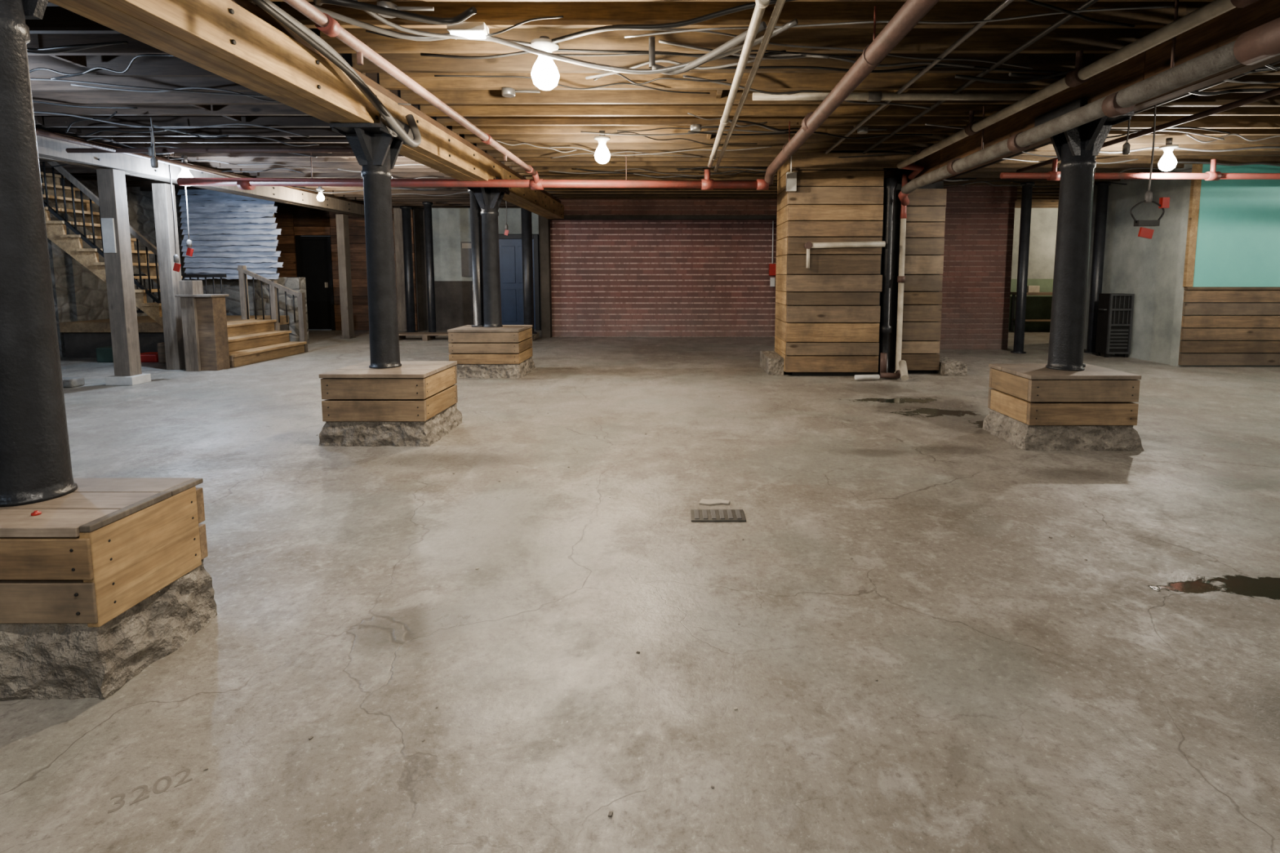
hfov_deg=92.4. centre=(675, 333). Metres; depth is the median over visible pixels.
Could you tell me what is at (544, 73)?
ceiling light bulb
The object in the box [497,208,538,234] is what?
wall
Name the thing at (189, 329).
staircase
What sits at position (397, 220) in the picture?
timber post
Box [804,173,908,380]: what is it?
pipes
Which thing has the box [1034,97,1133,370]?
column
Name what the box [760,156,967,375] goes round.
pillar
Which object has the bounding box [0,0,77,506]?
column
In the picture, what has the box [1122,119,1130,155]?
pull cord
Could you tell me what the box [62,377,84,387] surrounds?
curb
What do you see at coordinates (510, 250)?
door
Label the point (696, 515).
plate
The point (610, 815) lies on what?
debris
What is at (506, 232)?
pull cord
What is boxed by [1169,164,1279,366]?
wall
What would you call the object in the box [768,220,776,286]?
fire alarm box
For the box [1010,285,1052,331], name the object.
workbench
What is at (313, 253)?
door
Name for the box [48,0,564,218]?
girder
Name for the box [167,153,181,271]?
pull cord
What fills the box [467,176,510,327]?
column
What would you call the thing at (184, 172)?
ceiling light bulb
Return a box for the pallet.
[398,332,448,340]
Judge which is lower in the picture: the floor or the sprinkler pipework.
the floor
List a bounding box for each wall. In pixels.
[40,177,309,356]
[274,208,417,330]
[413,208,473,330]
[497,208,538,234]
[537,208,1057,330]
[539,198,782,337]
[937,184,1017,349]
[1084,164,1185,364]
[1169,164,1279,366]
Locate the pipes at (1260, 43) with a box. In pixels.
[707,0,1279,205]
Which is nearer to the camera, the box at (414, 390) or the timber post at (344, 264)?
the box at (414, 390)
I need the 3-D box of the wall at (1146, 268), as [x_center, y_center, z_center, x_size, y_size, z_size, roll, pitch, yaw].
[7.250,-1.193,10.092,0.200,3.040,2.880,0,6,0]
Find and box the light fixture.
[446,21,488,39]
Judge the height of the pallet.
0.130 m
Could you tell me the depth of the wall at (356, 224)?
14.13 m
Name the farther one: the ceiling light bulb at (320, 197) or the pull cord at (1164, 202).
the ceiling light bulb at (320, 197)
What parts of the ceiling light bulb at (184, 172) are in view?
glass bulb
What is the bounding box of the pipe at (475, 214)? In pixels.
[467,189,484,327]
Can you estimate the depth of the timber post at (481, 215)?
13.84 m
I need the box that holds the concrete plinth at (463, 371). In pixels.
[456,356,535,378]
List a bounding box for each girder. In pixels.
[35,128,364,217]
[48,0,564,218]
[884,0,1279,183]
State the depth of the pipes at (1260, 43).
3.87 m
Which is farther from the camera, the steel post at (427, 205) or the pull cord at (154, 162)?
the steel post at (427, 205)
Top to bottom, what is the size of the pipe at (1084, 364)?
1.890 m
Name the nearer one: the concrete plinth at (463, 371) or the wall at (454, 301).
the concrete plinth at (463, 371)
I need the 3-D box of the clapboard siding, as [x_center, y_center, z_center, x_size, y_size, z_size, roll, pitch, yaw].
[-7.886,-1.750,10.863,1.776,1.584,0.119,0,6,0]
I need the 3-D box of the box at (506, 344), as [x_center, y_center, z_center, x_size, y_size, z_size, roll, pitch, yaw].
[-2.421,0.134,8.072,0.894,0.434,0.764,0,6,0]
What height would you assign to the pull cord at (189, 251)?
1.258 m
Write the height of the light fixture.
0.070 m
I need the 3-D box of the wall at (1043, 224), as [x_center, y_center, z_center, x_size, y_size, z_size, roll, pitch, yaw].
[4.665,-1.597,14.288,15.670,3.040,0.250,0,6,0]
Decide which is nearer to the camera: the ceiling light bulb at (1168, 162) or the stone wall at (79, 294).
the ceiling light bulb at (1168, 162)
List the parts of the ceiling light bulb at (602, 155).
glass bulb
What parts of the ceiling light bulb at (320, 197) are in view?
glass bulb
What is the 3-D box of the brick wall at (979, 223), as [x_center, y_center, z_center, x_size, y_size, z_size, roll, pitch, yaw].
[4.690,-1.331,11.530,2.180,3.040,2.110,0,6,0]
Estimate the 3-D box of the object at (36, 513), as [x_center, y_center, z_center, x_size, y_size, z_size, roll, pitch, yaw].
[-2.020,0.566,1.933,0.024,0.012,0.024,0,6,0]
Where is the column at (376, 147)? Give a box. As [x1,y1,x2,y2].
[329,113,413,368]
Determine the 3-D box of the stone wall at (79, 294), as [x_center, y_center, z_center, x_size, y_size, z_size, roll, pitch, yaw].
[-9.429,-1.271,10.906,4.056,3.040,5.522,3,6,31]
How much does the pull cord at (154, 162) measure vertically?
0.470 m
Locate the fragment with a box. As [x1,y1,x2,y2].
[698,498,729,505]
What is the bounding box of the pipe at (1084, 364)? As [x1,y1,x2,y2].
[1083,155,1095,367]
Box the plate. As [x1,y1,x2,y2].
[690,509,746,521]
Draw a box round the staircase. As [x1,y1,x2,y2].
[40,161,307,385]
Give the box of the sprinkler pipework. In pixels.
[35,0,1279,190]
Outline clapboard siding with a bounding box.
[177,189,283,279]
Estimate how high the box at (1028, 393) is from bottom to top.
0.374 m
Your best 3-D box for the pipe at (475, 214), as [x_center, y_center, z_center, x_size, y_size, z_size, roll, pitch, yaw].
[-2.620,-0.987,8.062,0.195,1.800,0.195,0,6,0]
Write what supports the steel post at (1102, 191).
on the floor
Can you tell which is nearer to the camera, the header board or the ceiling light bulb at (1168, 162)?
the ceiling light bulb at (1168, 162)
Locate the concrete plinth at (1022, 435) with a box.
[981,408,1143,451]
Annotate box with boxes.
[0,477,208,626]
[319,360,457,421]
[447,324,533,364]
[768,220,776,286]
[786,155,796,191]
[987,363,1141,425]
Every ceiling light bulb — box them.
[177,155,192,186]
[315,186,324,201]
[529,35,559,90]
[594,130,610,164]
[1157,137,1178,171]
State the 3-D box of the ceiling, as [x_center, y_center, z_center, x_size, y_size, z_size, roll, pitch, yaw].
[0.000,-2.100,4.984,25.000,0.255,17.953,0,6,0]
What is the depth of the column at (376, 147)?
4.85 m
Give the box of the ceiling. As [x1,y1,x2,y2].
[25,0,1279,208]
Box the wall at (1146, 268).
[1084,164,1185,364]
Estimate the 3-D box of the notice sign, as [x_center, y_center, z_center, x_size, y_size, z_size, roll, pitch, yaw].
[-4.800,-1.712,14.125,0.300,0.800,0.028,0,6,0]
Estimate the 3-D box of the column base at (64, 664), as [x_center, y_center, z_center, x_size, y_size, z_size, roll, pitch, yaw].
[-2.134,0.986,2.095,0.787,0.235,0.505,0,6,0]
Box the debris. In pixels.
[203,379,1205,817]
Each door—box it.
[294,235,335,330]
[498,234,540,330]
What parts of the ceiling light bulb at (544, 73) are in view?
glass bulb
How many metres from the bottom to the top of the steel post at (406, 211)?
2.790 m
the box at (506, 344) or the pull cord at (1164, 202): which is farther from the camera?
the box at (506, 344)
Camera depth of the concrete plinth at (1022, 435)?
4.55 m
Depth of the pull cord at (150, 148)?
6.23 m
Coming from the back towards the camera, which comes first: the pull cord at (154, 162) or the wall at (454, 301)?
the wall at (454, 301)
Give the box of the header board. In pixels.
[791,152,915,168]
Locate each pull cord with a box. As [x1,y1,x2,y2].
[147,128,155,156]
[150,117,158,168]
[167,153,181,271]
[184,186,193,256]
[504,200,509,235]
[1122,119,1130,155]
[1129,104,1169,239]
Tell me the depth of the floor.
2.28 m
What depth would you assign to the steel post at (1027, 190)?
10.04 m
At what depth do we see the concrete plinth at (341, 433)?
4.67 m
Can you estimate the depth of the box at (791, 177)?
7.50 m
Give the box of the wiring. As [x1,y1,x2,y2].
[26,0,1279,195]
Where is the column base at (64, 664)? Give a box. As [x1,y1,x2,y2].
[0,560,217,705]
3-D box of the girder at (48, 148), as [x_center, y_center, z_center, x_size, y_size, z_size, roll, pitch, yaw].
[-6.594,-1.829,4.897,0.312,0.262,17.900,0,6,0]
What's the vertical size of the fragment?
0.010 m
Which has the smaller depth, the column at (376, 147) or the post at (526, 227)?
the column at (376, 147)
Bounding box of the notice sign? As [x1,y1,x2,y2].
[460,241,472,276]
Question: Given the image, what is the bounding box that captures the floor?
[0,328,1279,852]
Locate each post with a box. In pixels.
[335,213,355,338]
[393,208,406,331]
[400,205,417,332]
[422,201,438,336]
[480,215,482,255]
[520,207,539,340]
[1010,181,1034,353]
[1084,181,1111,353]
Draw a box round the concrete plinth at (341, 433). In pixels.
[319,403,463,446]
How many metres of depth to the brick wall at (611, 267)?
12.72 m
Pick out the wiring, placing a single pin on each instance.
(458, 28)
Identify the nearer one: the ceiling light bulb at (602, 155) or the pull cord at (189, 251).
the ceiling light bulb at (602, 155)
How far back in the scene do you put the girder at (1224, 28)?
3.95 m

